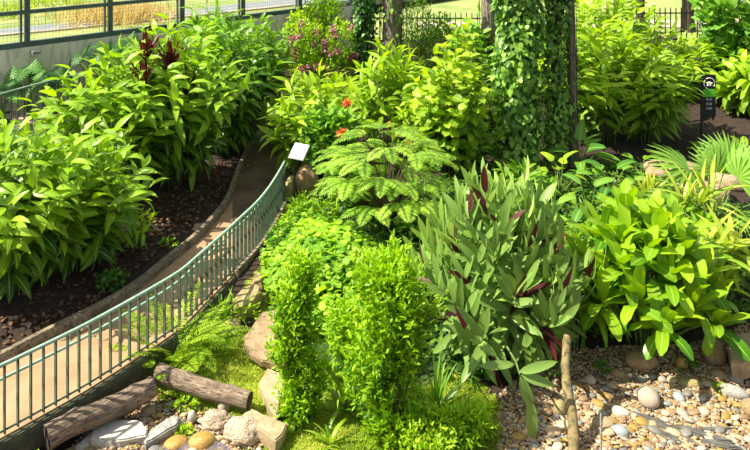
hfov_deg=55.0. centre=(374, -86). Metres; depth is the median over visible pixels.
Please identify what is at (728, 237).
palm
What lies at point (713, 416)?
pebble
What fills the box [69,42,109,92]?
monstera
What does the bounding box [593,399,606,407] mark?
pebble
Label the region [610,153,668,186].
leaf plant
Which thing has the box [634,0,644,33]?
street tree
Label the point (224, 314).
plant
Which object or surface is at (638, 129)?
leaf plant
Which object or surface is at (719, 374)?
river stone
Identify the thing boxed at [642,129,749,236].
fan palm
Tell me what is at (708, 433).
pebble
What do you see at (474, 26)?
shrub
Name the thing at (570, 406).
stem
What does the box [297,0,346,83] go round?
shrub
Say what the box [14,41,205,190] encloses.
shrub
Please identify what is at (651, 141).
fern
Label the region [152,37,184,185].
cordyline
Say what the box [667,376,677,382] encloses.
pebble
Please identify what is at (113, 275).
plant
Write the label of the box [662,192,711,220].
clump
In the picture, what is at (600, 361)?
fern
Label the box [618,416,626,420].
pebble
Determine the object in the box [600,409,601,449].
metal stake
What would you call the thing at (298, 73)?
shrub
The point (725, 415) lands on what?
pebble
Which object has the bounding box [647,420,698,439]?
shard
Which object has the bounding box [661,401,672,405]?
pebble
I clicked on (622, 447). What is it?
pebble
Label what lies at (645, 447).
pebble
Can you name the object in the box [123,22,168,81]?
cordyline
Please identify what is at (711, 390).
pebble
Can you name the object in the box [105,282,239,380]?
fern
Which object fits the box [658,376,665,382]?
pebble
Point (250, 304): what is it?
fern
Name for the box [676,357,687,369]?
river stone
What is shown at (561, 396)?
pebble
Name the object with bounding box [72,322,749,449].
gravel
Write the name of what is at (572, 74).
slim tree
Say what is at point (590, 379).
pebble
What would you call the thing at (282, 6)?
trim
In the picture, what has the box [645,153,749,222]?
palm
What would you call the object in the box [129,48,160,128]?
cordyline
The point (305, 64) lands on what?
flowering shrub
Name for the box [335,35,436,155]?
shrub
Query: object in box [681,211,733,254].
clump
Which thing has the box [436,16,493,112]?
shrub
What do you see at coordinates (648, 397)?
rock
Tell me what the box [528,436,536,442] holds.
pebble
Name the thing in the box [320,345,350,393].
lily
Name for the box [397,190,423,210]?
fern
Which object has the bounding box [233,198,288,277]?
trim
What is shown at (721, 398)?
pebble
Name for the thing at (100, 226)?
shrub
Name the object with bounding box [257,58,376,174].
shrub
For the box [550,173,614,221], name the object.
leaf plant
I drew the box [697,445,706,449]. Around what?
pebble
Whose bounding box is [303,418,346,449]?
lily
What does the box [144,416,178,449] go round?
flat slab
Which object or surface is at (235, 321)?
boulder
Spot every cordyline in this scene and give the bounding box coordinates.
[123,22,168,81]
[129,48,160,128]
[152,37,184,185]
[178,61,195,183]
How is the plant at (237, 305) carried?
on the ground at (739, 126)
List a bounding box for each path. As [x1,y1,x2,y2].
[0,91,304,439]
[5,97,109,128]
[418,20,738,28]
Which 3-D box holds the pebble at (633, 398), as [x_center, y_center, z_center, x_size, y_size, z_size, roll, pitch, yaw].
[3.622,6.749,10.037,0.126,0.062,0.123,0,0,9]
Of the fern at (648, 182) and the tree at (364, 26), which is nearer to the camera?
the fern at (648, 182)
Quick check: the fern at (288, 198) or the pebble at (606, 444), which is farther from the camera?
the fern at (288, 198)
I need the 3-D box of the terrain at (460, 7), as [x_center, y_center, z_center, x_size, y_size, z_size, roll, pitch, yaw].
[0.000,4.020,63.923,120.000,2.360,192.155,0,0,0]
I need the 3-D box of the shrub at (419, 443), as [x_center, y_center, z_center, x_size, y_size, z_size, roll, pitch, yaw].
[0.616,6.520,8.909,0.853,0.605,0.752,0,0,45]
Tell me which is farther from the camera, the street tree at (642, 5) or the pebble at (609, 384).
the street tree at (642, 5)
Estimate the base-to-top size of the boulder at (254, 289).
0.389 m
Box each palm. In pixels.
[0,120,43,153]
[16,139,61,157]
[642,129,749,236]
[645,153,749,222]
[666,203,749,300]
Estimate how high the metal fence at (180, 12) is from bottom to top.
2.110 m
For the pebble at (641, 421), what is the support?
on the ground at (739, 126)
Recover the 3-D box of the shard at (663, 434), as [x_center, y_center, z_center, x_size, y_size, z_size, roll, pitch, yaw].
[3.834,6.771,9.287,0.408,0.104,0.115,0,0,40]
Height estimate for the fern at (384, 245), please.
0.397 m
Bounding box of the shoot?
[479,331,556,437]
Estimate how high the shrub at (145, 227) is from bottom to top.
0.763 m
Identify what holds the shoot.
hanging from the plant at (518, 294)
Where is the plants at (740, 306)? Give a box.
[563,156,749,338]
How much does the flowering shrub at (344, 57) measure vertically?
2.858 m
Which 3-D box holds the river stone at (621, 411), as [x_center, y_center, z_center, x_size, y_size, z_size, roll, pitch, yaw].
[3.343,6.770,9.812,0.257,0.124,0.160,0,0,23]
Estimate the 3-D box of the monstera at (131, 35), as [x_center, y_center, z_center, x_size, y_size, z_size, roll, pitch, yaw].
[-7.481,4.468,21.595,1.201,1.929,0.835,0,0,-18]
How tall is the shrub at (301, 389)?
2.370 m
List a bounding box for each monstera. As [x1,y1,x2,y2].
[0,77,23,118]
[1,59,60,112]
[25,63,72,97]
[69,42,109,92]
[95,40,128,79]
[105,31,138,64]
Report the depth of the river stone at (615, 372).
10.48 m
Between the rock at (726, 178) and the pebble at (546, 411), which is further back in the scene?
the rock at (726, 178)
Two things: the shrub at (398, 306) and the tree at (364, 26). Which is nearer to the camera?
the shrub at (398, 306)
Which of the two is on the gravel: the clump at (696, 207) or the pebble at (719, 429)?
the pebble at (719, 429)
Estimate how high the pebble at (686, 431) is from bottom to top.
0.110 m
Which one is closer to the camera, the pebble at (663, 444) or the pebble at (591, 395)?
the pebble at (663, 444)
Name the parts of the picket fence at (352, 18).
rail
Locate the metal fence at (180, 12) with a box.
[0,0,353,49]
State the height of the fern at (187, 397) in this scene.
0.254 m
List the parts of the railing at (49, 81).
rail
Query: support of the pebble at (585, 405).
on the gravel
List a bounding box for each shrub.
[0,109,116,302]
[1,116,168,284]
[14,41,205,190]
[89,35,191,98]
[98,13,249,190]
[115,208,157,248]
[159,0,268,121]
[176,9,294,156]
[237,10,297,118]
[256,66,341,145]
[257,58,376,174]
[257,207,378,343]
[263,243,334,432]
[281,4,313,70]
[288,12,330,102]
[295,100,365,184]
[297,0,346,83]
[313,122,458,232]
[313,138,405,207]
[320,16,362,91]
[321,286,375,374]
[322,71,375,118]
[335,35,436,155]
[339,229,447,449]
[365,242,425,295]
[382,415,456,449]
[391,101,441,170]
[397,0,439,83]
[406,391,502,449]
[409,41,496,181]
[414,11,464,85]
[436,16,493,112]
[438,17,494,90]
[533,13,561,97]
[537,3,667,145]
[537,33,598,93]
[575,0,685,67]
[588,42,712,145]
[651,30,737,92]
[688,0,749,74]
[705,49,749,116]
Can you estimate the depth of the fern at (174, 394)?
9.97 m
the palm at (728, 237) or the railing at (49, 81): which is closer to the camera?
the palm at (728, 237)
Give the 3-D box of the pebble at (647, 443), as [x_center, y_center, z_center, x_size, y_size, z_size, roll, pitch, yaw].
[3.498,6.745,9.168,0.160,0.054,0.110,0,0,32]
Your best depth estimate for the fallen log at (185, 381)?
9.88 m
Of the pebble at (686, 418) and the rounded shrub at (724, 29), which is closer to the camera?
the pebble at (686, 418)
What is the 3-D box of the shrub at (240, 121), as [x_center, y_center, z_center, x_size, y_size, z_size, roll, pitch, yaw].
[-3.906,4.394,18.884,2.895,3.704,3.082,0,0,-40]
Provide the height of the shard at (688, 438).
0.098 m
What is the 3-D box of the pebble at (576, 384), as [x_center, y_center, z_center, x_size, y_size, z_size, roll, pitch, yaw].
[2.886,6.727,10.291,0.159,0.067,0.099,0,0,39]
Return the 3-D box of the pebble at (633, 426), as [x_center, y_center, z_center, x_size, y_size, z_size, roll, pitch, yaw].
[3.425,6.766,9.515,0.104,0.048,0.099,0,0,24]
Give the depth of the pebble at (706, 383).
10.19 m
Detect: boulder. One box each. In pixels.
[215,318,240,336]
[230,284,263,321]
[251,270,269,291]
[285,175,295,197]
[295,164,318,194]
[625,350,657,371]
[701,340,726,366]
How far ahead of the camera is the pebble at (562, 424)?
9.47 m
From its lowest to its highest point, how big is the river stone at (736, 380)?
0.118 m
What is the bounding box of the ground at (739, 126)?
[0,35,749,449]
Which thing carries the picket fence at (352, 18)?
on the ground at (739, 126)
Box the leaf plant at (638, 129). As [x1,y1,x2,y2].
[634,115,662,141]
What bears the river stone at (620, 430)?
on the gravel
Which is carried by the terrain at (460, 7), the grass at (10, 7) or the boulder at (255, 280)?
the grass at (10, 7)
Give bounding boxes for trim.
[0,5,291,36]
[0,120,273,362]
[0,276,236,449]
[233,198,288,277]
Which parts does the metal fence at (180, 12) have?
post, rail, post, post, post, post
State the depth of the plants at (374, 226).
14.64 m
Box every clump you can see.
[385,190,462,246]
[451,116,504,174]
[478,157,561,205]
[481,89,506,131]
[560,215,593,286]
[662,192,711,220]
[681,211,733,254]
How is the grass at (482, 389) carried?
on the ground at (739, 126)
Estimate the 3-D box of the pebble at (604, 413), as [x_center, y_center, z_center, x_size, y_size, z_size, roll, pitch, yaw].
[3.077,6.769,9.774,0.155,0.056,0.095,0,0,6]
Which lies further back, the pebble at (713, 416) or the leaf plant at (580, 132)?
the leaf plant at (580, 132)
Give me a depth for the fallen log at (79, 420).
9.27 m
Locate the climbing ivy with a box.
[485,0,549,176]
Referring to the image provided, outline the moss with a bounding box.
[151,318,349,449]
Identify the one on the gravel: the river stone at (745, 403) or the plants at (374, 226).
the river stone at (745, 403)
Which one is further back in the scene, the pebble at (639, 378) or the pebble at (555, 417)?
the pebble at (639, 378)
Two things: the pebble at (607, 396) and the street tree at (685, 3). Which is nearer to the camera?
the pebble at (607, 396)
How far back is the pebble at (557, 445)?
9.11 m
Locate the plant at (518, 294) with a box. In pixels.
[402,155,606,388]
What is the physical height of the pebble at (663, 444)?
0.057 m
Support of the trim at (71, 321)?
on the ground at (739, 126)
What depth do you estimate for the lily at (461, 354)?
10.37 m
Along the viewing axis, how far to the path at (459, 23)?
33.97 m
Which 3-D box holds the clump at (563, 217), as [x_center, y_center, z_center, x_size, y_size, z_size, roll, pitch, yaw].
[3.628,5.888,12.463,1.602,1.197,1.760,0,0,24]
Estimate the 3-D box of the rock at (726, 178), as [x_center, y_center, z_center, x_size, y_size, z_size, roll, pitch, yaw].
[8.556,6.175,16.940,1.386,0.578,0.937,0,0,-17]
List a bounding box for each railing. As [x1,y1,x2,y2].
[0,65,118,122]
[0,161,284,434]
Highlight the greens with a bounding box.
[269,190,341,227]
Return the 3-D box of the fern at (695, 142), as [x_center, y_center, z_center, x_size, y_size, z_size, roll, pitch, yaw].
[8.685,6.243,19.239,0.738,0.228,0.685,0,0,0]
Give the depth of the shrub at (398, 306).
9.07 m
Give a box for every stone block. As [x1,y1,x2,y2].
[243,409,286,449]
[727,332,749,378]
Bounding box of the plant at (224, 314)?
[195,286,243,329]
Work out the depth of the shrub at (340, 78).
21.63 m
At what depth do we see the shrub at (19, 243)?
11.31 m
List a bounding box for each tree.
[350,0,378,85]
[376,0,407,86]
[472,0,497,94]
[538,0,575,169]
[565,0,581,167]
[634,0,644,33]
[680,0,695,32]
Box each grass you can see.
[0,0,113,19]
[31,0,199,31]
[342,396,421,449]
[405,372,506,449]
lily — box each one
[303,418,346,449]
[311,357,369,430]
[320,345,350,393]
[416,347,469,411]
[448,348,486,392]
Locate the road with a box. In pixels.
[0,0,419,33]
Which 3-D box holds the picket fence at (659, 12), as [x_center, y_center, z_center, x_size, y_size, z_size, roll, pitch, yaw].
[11.488,4.490,29.202,10.032,1.520,0.055,0,0,-2]
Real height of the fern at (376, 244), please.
0.357 m
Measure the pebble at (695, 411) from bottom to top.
0.078 m
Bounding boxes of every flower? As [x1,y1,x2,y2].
[336,127,345,138]
[341,97,352,110]
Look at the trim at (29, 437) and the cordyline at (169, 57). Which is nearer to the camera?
the trim at (29, 437)
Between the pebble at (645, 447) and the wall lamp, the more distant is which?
the wall lamp
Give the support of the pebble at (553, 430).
on the gravel
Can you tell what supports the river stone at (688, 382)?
on the gravel
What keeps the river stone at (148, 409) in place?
on the gravel
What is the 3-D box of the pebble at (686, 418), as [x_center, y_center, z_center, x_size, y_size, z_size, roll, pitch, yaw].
[4.196,6.735,9.600,0.139,0.083,0.138,0,0,-14]
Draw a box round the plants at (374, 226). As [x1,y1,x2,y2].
[302,167,601,385]
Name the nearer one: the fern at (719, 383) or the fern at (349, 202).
the fern at (719, 383)
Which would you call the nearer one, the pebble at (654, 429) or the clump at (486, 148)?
the pebble at (654, 429)
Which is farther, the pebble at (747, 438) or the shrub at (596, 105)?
the shrub at (596, 105)
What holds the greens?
on the ground at (739, 126)
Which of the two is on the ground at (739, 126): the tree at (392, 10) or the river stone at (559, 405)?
the tree at (392, 10)
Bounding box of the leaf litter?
[0,153,238,346]
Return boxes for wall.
[0,6,352,111]
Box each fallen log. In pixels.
[43,376,156,449]
[153,363,252,409]
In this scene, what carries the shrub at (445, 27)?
on the ground at (739, 126)
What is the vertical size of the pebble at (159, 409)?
0.047 m
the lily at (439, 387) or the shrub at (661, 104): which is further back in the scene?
the shrub at (661, 104)
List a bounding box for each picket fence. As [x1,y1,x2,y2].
[350,12,480,42]
[541,7,739,42]
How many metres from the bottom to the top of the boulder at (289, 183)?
0.535 m
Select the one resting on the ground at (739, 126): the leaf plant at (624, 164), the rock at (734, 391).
the leaf plant at (624, 164)
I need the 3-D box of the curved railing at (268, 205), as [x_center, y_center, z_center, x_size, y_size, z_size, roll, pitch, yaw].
[-3.135,5.837,11.878,0.995,0.866,8.220,0,0,21]
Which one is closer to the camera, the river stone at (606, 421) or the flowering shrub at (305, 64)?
the river stone at (606, 421)
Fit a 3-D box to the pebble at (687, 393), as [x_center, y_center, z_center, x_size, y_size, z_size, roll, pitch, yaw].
[4.367,6.689,10.058,0.136,0.107,0.141,0,0,15]
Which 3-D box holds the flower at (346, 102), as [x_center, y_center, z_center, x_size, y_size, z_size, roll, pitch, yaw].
[-0.600,4.248,16.060,0.276,0.379,0.350,0,0,31]
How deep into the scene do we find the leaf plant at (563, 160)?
15.97 m
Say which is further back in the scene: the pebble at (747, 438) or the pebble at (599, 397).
the pebble at (599, 397)
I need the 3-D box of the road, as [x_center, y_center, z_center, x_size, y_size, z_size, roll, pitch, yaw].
[-8.746,4.585,31.959,35.212,0.630,3.768,0,0,-42]
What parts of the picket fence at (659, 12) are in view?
rail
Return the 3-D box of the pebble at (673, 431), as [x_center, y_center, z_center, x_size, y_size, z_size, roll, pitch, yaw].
[3.895,6.751,9.395,0.189,0.080,0.109,0,0,28]
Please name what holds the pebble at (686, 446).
on the gravel
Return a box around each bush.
[552,178,749,361]
[554,258,631,350]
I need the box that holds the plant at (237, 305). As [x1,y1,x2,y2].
[223,289,255,325]
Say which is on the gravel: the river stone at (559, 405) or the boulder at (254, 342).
the river stone at (559, 405)
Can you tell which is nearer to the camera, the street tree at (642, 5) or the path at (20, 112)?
the path at (20, 112)
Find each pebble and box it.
[148,445,159,449]
[155,407,161,411]
[156,412,164,417]
[179,412,187,417]
[512,432,527,440]
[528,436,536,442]
[542,408,553,415]
[545,426,560,435]
[545,434,552,439]
[551,442,563,449]
[552,414,559,420]
[556,420,567,430]
[560,394,575,400]
[572,382,581,388]
[578,395,589,401]
[582,403,589,408]
[584,411,595,416]
[585,375,595,384]
[585,393,595,397]
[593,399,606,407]
[596,410,607,415]
[597,395,605,400]
[598,426,615,436]
[601,386,608,391]
[601,392,610,399]
[603,441,610,447]
[606,382,616,388]
[610,417,618,422]
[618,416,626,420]
[619,446,627,449]
[625,373,632,377]
[630,395,638,402]
[630,424,637,428]
[635,416,648,425]
[637,376,645,381]
[643,441,655,447]
[643,445,652,449]
[647,425,662,434]
[648,374,655,379]
[649,420,656,425]
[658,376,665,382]
[659,442,666,447]
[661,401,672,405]
[661,409,670,416]
[666,427,680,437]
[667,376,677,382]
[668,408,676,414]
[676,408,688,416]
[680,427,691,436]
[681,443,690,448]
[682,390,692,397]
[683,416,695,423]
[688,408,700,415]
[696,395,705,401]
[696,421,707,426]
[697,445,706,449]
[699,406,709,416]
[701,380,717,387]
[704,432,712,438]
[706,388,715,392]
[710,414,720,420]
[715,425,724,433]
[718,395,726,401]
[721,412,730,419]
[731,415,739,420]
[733,402,740,407]
[736,435,743,440]
[739,414,749,419]
[744,436,749,442]
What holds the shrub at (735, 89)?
on the ground at (739, 126)
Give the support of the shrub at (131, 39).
on the ground at (739, 126)
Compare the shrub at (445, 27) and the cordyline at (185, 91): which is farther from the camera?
the shrub at (445, 27)
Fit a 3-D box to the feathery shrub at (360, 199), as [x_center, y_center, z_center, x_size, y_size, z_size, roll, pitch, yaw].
[-0.268,5.543,15.186,1.858,1.573,1.943,0,0,36]
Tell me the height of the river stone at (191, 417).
0.183 m
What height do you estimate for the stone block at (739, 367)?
0.282 m
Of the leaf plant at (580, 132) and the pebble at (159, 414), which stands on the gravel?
the pebble at (159, 414)
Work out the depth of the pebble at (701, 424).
9.50 m
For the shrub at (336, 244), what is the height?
0.849 m
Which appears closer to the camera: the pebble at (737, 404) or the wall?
the pebble at (737, 404)
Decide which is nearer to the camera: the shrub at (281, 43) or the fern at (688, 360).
the fern at (688, 360)
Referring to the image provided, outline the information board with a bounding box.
[288,143,309,197]
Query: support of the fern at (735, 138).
on the ground at (739, 126)
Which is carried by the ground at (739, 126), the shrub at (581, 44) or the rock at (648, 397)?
the shrub at (581, 44)
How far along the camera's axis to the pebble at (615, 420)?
9.62 m
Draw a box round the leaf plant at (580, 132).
[546,119,619,178]
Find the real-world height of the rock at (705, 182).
0.433 m
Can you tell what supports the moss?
on the ground at (739, 126)
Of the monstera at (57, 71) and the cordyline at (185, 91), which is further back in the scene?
the monstera at (57, 71)
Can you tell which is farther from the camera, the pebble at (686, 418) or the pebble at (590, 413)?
the pebble at (590, 413)
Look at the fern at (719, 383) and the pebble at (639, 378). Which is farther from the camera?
the pebble at (639, 378)
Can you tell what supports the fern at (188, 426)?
on the ground at (739, 126)
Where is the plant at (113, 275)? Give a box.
[94,266,128,293]
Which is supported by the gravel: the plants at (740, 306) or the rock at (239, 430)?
the rock at (239, 430)
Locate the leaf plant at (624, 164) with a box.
[569,159,654,196]
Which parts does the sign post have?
post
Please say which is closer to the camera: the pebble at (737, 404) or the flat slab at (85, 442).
the flat slab at (85, 442)
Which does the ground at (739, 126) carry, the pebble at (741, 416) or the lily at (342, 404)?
the lily at (342, 404)
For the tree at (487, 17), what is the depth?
23.35 m
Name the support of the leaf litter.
on the ground at (739, 126)
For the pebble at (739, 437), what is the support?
on the gravel
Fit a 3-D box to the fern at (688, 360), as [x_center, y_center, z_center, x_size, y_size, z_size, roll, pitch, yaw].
[4.592,6.591,10.522,0.374,0.280,0.281,0,0,0]
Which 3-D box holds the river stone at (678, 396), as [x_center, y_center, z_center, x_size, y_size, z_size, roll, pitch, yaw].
[4.225,6.704,10.005,0.140,0.124,0.208,0,0,-11]
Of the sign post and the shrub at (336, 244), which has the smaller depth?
the shrub at (336, 244)
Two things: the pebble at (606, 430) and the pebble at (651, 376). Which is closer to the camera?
the pebble at (606, 430)
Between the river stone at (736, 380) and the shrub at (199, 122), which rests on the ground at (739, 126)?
the shrub at (199, 122)
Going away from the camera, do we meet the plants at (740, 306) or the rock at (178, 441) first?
the rock at (178, 441)
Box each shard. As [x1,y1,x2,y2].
[636,413,665,422]
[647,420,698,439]
[660,431,684,444]
[668,424,734,443]
[680,434,709,449]
[697,427,741,433]
[700,438,743,449]
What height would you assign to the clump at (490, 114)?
1.404 m
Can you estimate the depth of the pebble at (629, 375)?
10.45 m
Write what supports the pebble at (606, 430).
on the gravel
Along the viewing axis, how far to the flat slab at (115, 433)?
9.23 m
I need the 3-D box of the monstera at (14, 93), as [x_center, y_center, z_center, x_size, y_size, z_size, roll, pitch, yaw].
[-9.955,4.878,19.155,1.171,1.116,1.323,0,0,-17]
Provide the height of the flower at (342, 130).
0.396 m
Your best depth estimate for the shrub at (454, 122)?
16.82 m
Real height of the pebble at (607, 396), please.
0.069 m
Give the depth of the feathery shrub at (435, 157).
13.83 m
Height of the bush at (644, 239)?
2.432 m
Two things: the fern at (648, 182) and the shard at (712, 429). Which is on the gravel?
the shard at (712, 429)
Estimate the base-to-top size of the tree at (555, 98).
6.401 m
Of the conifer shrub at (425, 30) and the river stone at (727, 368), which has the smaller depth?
the river stone at (727, 368)
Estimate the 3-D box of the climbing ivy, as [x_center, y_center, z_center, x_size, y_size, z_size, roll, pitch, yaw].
[3.473,3.311,17.724,1.557,6.469,1.514,0,0,-44]
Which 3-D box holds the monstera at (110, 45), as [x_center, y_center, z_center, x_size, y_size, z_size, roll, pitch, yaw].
[-7.612,4.575,21.323,1.278,1.718,0.994,0,0,28]
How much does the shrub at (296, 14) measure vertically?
2.544 m
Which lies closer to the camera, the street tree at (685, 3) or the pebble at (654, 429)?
the pebble at (654, 429)
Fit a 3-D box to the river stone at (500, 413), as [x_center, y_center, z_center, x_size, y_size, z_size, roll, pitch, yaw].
[1.670,6.721,9.627,0.117,0.156,0.141,0,0,11]
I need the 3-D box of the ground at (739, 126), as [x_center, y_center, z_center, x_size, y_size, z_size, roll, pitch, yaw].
[0.000,5.990,17.500,28.000,1.704,27.000,0,0,0]
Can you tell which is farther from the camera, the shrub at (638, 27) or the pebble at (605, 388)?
the shrub at (638, 27)
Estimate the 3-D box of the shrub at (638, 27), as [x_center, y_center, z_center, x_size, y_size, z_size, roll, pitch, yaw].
[7.699,3.905,23.649,4.240,3.939,4.124,0,0,-33]
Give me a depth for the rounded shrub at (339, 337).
10.50 m
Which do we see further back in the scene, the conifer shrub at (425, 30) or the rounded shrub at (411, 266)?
the conifer shrub at (425, 30)
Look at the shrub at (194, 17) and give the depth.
20.44 m
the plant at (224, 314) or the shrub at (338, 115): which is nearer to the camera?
the plant at (224, 314)
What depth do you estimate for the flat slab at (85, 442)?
9.15 m
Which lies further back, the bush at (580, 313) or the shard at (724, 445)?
the bush at (580, 313)
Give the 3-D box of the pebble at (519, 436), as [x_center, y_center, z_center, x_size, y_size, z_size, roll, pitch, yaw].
[1.869,6.741,9.311,0.208,0.068,0.144,0,0,-33]
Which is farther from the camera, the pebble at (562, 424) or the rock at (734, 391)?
the rock at (734, 391)
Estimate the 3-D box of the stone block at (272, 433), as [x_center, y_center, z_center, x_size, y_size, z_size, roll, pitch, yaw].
[-1.423,6.694,9.366,0.705,0.241,0.314,0,0,39]
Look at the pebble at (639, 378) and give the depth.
10.37 m
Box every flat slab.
[66,444,100,449]
[75,432,91,449]
[90,420,147,447]
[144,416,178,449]
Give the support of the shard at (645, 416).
on the gravel
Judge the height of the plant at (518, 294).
3.281 m
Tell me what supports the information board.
on the ground at (739, 126)
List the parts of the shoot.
stem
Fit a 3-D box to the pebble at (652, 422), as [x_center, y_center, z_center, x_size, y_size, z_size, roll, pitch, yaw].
[3.691,6.761,9.562,0.129,0.078,0.118,0,0,23]
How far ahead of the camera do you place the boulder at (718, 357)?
10.62 m
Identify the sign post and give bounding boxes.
[700,75,715,138]
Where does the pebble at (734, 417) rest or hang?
on the gravel
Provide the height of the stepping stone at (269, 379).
0.180 m
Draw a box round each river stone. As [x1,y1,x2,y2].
[141,404,154,416]
[187,410,196,424]
[218,403,229,411]
[495,411,503,421]
[554,399,565,414]
[591,415,614,426]
[609,368,624,377]
[611,405,629,417]
[611,424,629,436]
[673,391,684,401]
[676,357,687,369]
[677,378,701,387]
[710,369,728,380]
[724,366,730,371]
[728,375,743,383]
[740,397,749,415]
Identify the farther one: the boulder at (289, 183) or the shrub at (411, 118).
the shrub at (411, 118)
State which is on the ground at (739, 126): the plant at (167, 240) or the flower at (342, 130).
the plant at (167, 240)
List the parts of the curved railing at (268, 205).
handrail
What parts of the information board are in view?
post, frame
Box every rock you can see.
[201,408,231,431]
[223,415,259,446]
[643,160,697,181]
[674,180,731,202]
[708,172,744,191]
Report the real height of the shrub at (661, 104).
2.881 m
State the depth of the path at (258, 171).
10.84 m
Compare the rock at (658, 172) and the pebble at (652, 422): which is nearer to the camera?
the pebble at (652, 422)
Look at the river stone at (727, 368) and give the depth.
10.50 m
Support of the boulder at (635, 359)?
on the ground at (739, 126)
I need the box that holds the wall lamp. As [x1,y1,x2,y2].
[30,50,40,55]
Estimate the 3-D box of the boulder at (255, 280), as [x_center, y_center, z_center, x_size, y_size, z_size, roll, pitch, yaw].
[-1.928,6.341,12.508,0.334,0.278,0.500,0,0,33]
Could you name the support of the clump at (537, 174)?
on the ground at (739, 126)
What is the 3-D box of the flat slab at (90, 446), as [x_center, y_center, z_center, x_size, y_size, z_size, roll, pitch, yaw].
[-3.661,6.805,9.139,0.773,0.124,0.226,0,0,-34]
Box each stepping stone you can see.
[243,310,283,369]
[259,369,282,419]
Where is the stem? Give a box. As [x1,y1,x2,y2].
[561,333,579,449]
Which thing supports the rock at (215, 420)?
on the gravel
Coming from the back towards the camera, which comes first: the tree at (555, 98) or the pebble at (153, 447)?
the tree at (555, 98)
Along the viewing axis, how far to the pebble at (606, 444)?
9.15 m
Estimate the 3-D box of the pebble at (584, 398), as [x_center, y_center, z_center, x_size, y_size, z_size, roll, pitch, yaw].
[2.919,6.749,10.044,0.124,0.078,0.150,0,0,44]
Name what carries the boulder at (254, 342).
on the ground at (739, 126)
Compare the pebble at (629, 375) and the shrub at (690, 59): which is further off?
the shrub at (690, 59)
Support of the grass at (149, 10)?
on the terrain at (460, 7)
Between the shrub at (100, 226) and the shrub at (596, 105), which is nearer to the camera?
the shrub at (100, 226)
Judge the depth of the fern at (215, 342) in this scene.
10.95 m
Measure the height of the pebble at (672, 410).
0.052 m
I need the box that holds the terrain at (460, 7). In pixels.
[0,0,749,43]
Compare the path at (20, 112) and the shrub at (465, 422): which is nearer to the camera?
the shrub at (465, 422)
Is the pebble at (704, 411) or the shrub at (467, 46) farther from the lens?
the shrub at (467, 46)
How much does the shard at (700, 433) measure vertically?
0.106 m
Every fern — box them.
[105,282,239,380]
[142,359,154,367]
[154,387,188,408]
[171,392,200,412]
[174,422,195,436]
[186,298,253,371]
[232,298,261,319]
[285,196,317,211]
[325,195,354,208]
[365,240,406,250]
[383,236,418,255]
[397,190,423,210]
[593,357,613,375]
[634,168,667,197]
[647,141,679,158]
[678,356,700,374]
[685,141,709,154]
[710,381,726,394]
[730,135,749,147]
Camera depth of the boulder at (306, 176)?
16.17 m
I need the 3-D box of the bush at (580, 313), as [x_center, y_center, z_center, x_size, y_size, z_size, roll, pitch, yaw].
[3.159,5.985,11.158,1.646,1.440,1.466,0,0,0]
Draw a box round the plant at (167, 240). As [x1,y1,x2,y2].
[157,237,178,249]
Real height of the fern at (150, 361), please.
0.212 m
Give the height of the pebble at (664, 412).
0.070 m
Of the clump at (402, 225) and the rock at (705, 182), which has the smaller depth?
the clump at (402, 225)
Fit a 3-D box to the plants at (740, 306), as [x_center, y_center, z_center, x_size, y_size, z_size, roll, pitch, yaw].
[5.655,6.287,14.237,3.866,0.621,8.195,0,0,24]
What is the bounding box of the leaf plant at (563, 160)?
[536,151,588,205]
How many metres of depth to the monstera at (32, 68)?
19.47 m

